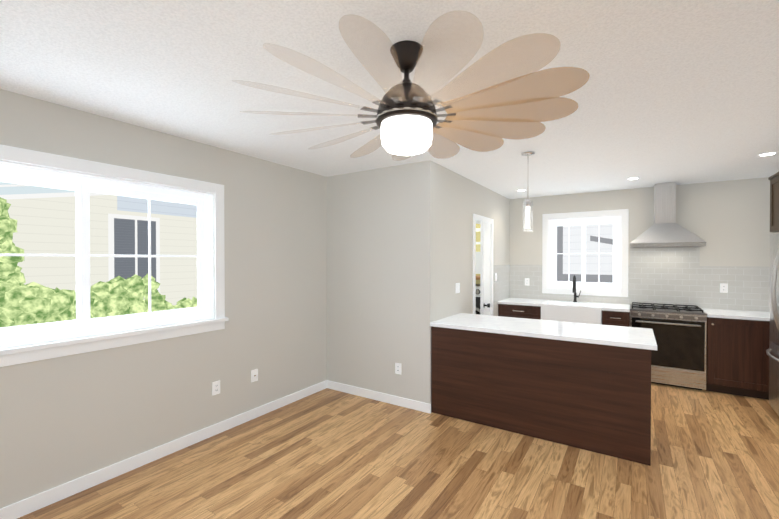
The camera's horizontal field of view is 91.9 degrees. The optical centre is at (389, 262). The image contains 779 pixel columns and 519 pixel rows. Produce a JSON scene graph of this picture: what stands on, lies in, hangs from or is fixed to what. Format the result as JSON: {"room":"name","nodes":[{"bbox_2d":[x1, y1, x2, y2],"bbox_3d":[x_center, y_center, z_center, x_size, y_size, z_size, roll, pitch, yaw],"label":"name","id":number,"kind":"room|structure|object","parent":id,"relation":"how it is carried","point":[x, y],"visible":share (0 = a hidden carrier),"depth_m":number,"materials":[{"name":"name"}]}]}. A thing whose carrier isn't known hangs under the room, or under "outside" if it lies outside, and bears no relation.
{"room":"open-plan dining area","nodes":[
{"label":"open-plan dining area","id":0,"kind":"room"},
{"bbox_2d":[0,89,326,508],"bbox_3d":[-1.711,0.250,3.168,0.150,2.530,9.400,0,1,33],"label":"wall","id":1,"kind":"structure","parent":0,"point":[64,419],"depth_m":3.04,"materials":[{"name":"paint"}]},
{"bbox_2d":[0,144,228,366],"bbox_3d":[-2.066,-0.042,2.556,0.175,1.285,2.040,0,1,33],"label":"dining room window","id":2,"kind":"structure","parent":1,"relation":"in","point":[83,187],"depth_m":2.65,"materials":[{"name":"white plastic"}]},
{"bbox_2d":[0,380,327,518],"bbox_3d":[-2.427,1.478,1.916,0.016,0.095,6.200,0,1,33],"label":"baseboard","id":3,"kind":"structure","parent":1,"relation":"attached to","point":[21,508],"depth_m":2.79,"materials":[{"name":"white wood"}]},
{"bbox_2d":[212,380,219,395],"bbox_3d":[-1.525,1.103,3.317,0.009,0.115,0.072,0,1,33],"label":"electrical outlet","id":4,"kind":"object","parent":1,"relation":"attached to","point":[215,387],"visible":1,"depth_m":3.31,"materials":[{"name":"white plastic"}]},
{"bbox_2d":[251,369,257,381],"bbox_3d":[-1.307,1.095,3.653,0.012,0.115,0.072,0,1,33],"label":"electrical outlet","id":5,"kind":"object","parent":1,"relation":"attached to","point":[254,375],"visible":1,"depth_m":3.65,"materials":[{"name":"white plastic"}]},
{"bbox_2d":[327,160,435,403],"bbox_3d":[-0.141,0.241,4.190,1.380,2.530,0.120,0,1,33],"label":"wall","id":6,"kind":"structure","parent":0,"point":[380,269],"depth_m":4.08,"materials":[{"name":"paint"}]},
{"bbox_2d":[328,380,430,413],"bbox_3d":[-0.159,1.459,4.134,1.363,0.095,0.013,0,1,33],"label":"baseboard","id":7,"kind":"structure","parent":6,"relation":"attached to","point":[383,397],"depth_m":4.08,"materials":[{"name":"white wood"}]},
{"bbox_2d":[395,363,400,374],"bbox_3d":[0.093,1.118,3.970,0.072,0.115,0.009,0,1,33],"label":"electrical outlet","id":8,"kind":"object","parent":6,"relation":"attached to","point":[397,368],"visible":1,"depth_m":3.97,"materials":[{"name":"white plastic"}]},
{"bbox_2d":[0,0,778,198],"bbox_3d":[0.465,-1.053,1.752,5.330,0.100,9.400,0,1,33],"label":"ceiling","id":9,"kind":"structure","parent":0,"point":[680,92],"depth_m":2.01,"materials":[{"name":"white paint"}]},
{"bbox_2d":[238,10,589,160],"bbox_3d":[0.085,-0.760,1.772,1.517,0.484,1.521,0,1,33],"label":"ceiling fan","id":10,"kind":"object","parent":9,"relation":"hanging from","point":[489,118],"visible":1,"depth_m":1.67,"materials":[{"name":"beige wood"}]},
{"bbox_2d":[521,151,534,231],"bbox_3d":[1.286,-0.653,3.499,0.120,0.729,0.120,0,1,33],"label":"pendant light","id":11,"kind":"object","parent":9,"relation":"hanging from","point":[527,202],"visible":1,"depth_m":3.48,"materials":[{"name":"glass"}]},
{"bbox_2d":[757,152,777,156],"bbox_3d":[3.549,-1.015,3.535,0.140,0.005,0.140,0,1,33],"label":"recessed light","id":12,"kind":"object","parent":9,"relation":"in","point":[767,154],"visible":1,"depth_m":3.54,"materials":[{"name":"white plastic"}]},
{"bbox_2d":[17,383,778,518],"bbox_3d":[0.465,1.577,1.775,5.330,0.100,9.400,0,1,33],"label":"floor","id":13,"kind":"structure","parent":0,"point":[327,453],"depth_m":2.73,"materials":[{"name":"brown wood"}]},
{"bbox_2d":[431,326,498,428],"bbox_3d":[0.882,1.072,3.891,0.663,0.872,0.635,0,1,33],"label":"panel","id":14,"kind":"object","parent":13,"relation":"on","point":[464,363],"depth_m":3.59,"materials":[{"name":"brown wood"}]},
{"bbox_2d":[476,284,479,314],"bbox_3d":[1.399,0.923,6.157,0.600,1.110,0.635,0,1,33],"label":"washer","id":15,"kind":"object","parent":13,"relation":"on","point":[477,298],"visible":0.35,"depth_m":5.84,"materials":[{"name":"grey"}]},
{"bbox_2d":[498,304,540,319],"bbox_3d":[2.088,1.056,5.750,0.674,0.872,0.646,0,1,33],"label":"panel","id":16,"kind":"object","parent":13,"relation":"on","point":[505,310],"depth_m":5.49,"materials":[{"name":"brown wood"}]},
{"bbox_2d":[499,334,570,445],"bbox_3d":[1.358,1.075,3.584,0.722,0.872,0.635,0,1,33],"label":"panel","id":17,"kind":"object","parent":13,"relation":"on","point":[535,373],"depth_m":3.24,"materials":[{"name":"brown wood"}]},
{"bbox_2d":[571,341,650,465],"bbox_3d":[1.844,1.078,3.274,0.683,0.872,0.640,0,1,33],"label":"panel","id":18,"kind":"object","parent":13,"relation":"on","point":[596,398],"depth_m":2.94,"materials":[{"name":"brown wood"}]},
{"bbox_2d":[430,313,656,350],"bbox_3d":[1.396,0.618,3.588,1.851,0.037,0.800,0,1,33],"label":"countertop","id":19,"kind":"structure","parent":18,"relation":"on","point":[628,337],"depth_m":3.38,"materials":[{"name":"white stone"}]},
{"bbox_2d":[602,311,629,326],"bbox_3d":[3.051,1.061,5.129,0.369,0.872,0.646,0,1,33],"label":"panel","id":20,"kind":"object","parent":13,"relation":"on","point":[615,318],"depth_m":4.83,"materials":[{"name":"brown wood"}]},
{"bbox_2d":[630,302,706,389],"bbox_3d":[3.504,1.027,4.791,0.754,0.947,0.704,0,1,33],"label":"range","id":21,"kind":"object","parent":13,"relation":"on","point":[678,357],"visible":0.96,"depth_m":4.50,"materials":[{"name":"silver metal"}]},
{"bbox_2d":[706,317,769,399],"bbox_3d":[4.118,1.068,4.439,0.657,0.872,0.646,0,1,33],"label":"panel","id":22,"kind":"object","parent":13,"relation":"on","point":[737,359],"depth_m":4.21,"materials":[{"name":"brown wood"}]},
{"bbox_2d":[498,298,769,320],"bbox_3d":[3.330,0.606,4.933,3.642,0.037,0.648,0,1,33],"label":"countertop","id":23,"kind":"structure","parent":22,"relation":"on","point":[740,314],"depth_m":4.73,"materials":[{"name":"white stone"}]},
{"bbox_2d":[541,301,602,324],"bbox_3d":[2.562,0.710,5.285,0.740,0.260,0.475,0,1,33],"label":"farmhouse sink","id":24,"kind":"object","parent":23,"relation":"in","point":[588,313],"visible":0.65,"depth_m":5.11,"materials":[{"name":"white ceramic"}]},
{"bbox_2d":[573,275,580,301],"bbox_3d":[2.722,0.384,5.481,0.109,0.395,0.213,0,1,33],"label":"faucet","id":25,"kind":"object","parent":23,"relation":"on","point":[574,288],"visible":1,"depth_m":5.54,"materials":[{"name":"black metal"}]},
{"bbox_2d":[766,233,778,414],"bbox_3d":[3.900,0.619,3.281,0.841,1.790,0.930,0,1,33],"label":"fridge","id":26,"kind":"object","parent":13,"relation":"on","point":[772,351],"visible":1,"depth_m":3.61,"materials":[{"name":"grey metal"}]},
{"bbox_2d":[435,163,509,320],"bbox_3d":[1.175,0.233,5.067,0.120,2.530,2.780,0,1,33],"label":"wall","id":27,"kind":"structure","parent":0,"point":[460,200],"depth_m":4.40,"materials":[{"name":"paint"}]},
{"bbox_2d":[456,283,459,292],"bbox_3d":[0.790,0.294,4.351,0.010,0.115,0.115,0,1,33],"label":"double light switch","id":28,"kind":"object","parent":27,"relation":"attached to","point":[457,287],"visible":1,"depth_m":4.35,"materials":[{"name":"white plastic"}]},
{"bbox_2d":[473,214,493,315],"bbox_3d":[1.225,0.437,5.131,0.136,2.120,0.800,0,1,33],"label":"door frame","id":29,"kind":"structure","parent":27,"relation":"attached to","point":[477,219],"depth_m":5.07,"materials":[{"name":"white wood"}]},
{"bbox_2d":[480,221,489,314],"bbox_3d":[1.331,0.476,5.072,0.111,2.020,0.630,0,1,23],"label":"pantry door","id":30,"kind":"structure","parent":27,"relation":"in","point":[484,268],"depth_m":4.88,"materials":[{"name":"white wood"}]},
{"bbox_2d":[493,265,508,302],"bbox_3d":[1.730,0.307,5.810,0.008,0.541,0.870,0,1,33],"label":"tile backsplash","id":31,"kind":"structure","parent":27,"relation":"attached to","point":[501,286],"depth_m":5.75,"materials":[{"name":"white tile"}]},
{"bbox_2d":[476,224,479,283],"bbox_3d":[1.231,0.223,6.149,0.960,2.530,0.900,0,1,33],"label":"liner","id":32,"kind":"object","parent":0,"point":[477,245],"depth_m":6.48,"materials":[{"name":"beige"}]},
{"bbox_2d":[476,228,479,279],"bbox_3d":[1.412,-0.210,6.200,0.705,1.125,0.588,0,1,33],"label":"pantry shelves","id":33,"kind":"object","parent":32,"relation":"attached to","point":[477,261],"visible":0.1,"depth_m":5.88,"materials":[{"name":"white wood"}]},
{"bbox_2d":[510,177,778,311],"bbox_3d":[3.036,0.228,5.609,5.180,2.530,0.150,0,1,33],"label":"wall","id":34,"kind":"structure","parent":0,"point":[728,222],"depth_m":4.87,"materials":[{"name":"paint"}]},
{"bbox_2d":[542,209,628,296],"bbox_3d":[2.917,-0.137,5.660,1.140,1.240,0.148,0,1,33],"label":"kitchen window","id":35,"kind":"structure","parent":34,"relation":"in","point":[615,284],"depth_m":5.63,"materials":[{"name":"white plastic"}]},
{"bbox_2d":[509,247,769,311],"bbox_3d":[3.510,0.160,5.208,3.650,0.846,0.008,0,1,33],"label":"tile backsplash","id":36,"kind":"structure","parent":34,"relation":"attached to","point":[679,276],"depth_m":5.00,"materials":[{"name":"white tile"}]},
{"bbox_2d":[720,283,727,292],"bbox_3d":[4.215,0.321,4.744,0.072,0.115,0.009,0,1,33],"label":"outlet","id":37,"kind":"object","parent":36,"relation":"attached to","point":[723,288],"visible":1,"depth_m":4.74,"materials":[{"name":"white plastic"}]},
{"bbox_2d":[630,182,705,247],"bbox_3d":[3.560,-0.613,4.864,0.760,0.831,0.500,0,1,33],"label":"range hood","id":38,"kind":"object","parent":34,"relation":"attached to","point":[665,230],"visible":1,"depth_m":4.82,"materials":[{"name":"silver metal"}]},
{"bbox_3d":[2.600,0.275,0.296,0.150,2.530,9.250,0,1,33],"label":"wall","id":39,"kind":"structure","parent":0,"visible":0},
{"bbox_2d":[768,174,775,231],"bbox_3d":[4.284,-0.617,3.694,0.706,0.594,0.422,0,1,33],"label":"upper cabinet","id":40,"kind":"object","parent":39,"relation":"attached to","point":[774,203],"depth_m":3.99,"materials":[{"name":"brown wood"}]},
{"bbox_2d":[776,172,778,231],"bbox_3d":[4.105,-0.615,3.415,0.706,0.594,0.478,0,1,33],"label":"upper cabinet","id":41,"kind":"object","parent":39,"relation":"attached to","point":[777,174],"depth_m":3.87,"materials":[{"name":"brown wood"}]},
{"label":"outside","id":42,"kind":"structure","parent":0,"visible":0},
{"bbox_3d":[-1.079,1.577,4.022,18.000,0.100,22.000,0,1,33],"label":"ground","id":43,"kind":"structure","parent":42,"visible":0},
{"bbox_2d":[0,197,196,327],"bbox_3d":[-3.172,0.417,4.088,1.073,2.220,2.736,0,1,33],"label":"hedge","id":44,"kind":"object","parent":43,"relation":"on","point":[40,307],"depth_m":3.56,"materials":[{"name":"green plant"}]},
{"bbox_2d":[0,182,196,305],"bbox_3d":[-6.731,-0.810,7.054,3.591,4.620,19.000,0,1,33],"label":"neighbouring house","id":45,"kind":"structure","parent":43,"relation":"on","point":[163,247],"depth_m":7.05,"materials":[{"name":"beige"}]},
{"bbox_2d":[557,224,612,282],"bbox_3d":[6.050,-0.108,6.845,9.100,3.220,1.300,0,1,33],"label":"garage","id":46,"kind":"structure","parent":43,"relation":"on","point":[591,265],"depth_m":8.29,"materials":[{"name":"white"}]}
]}

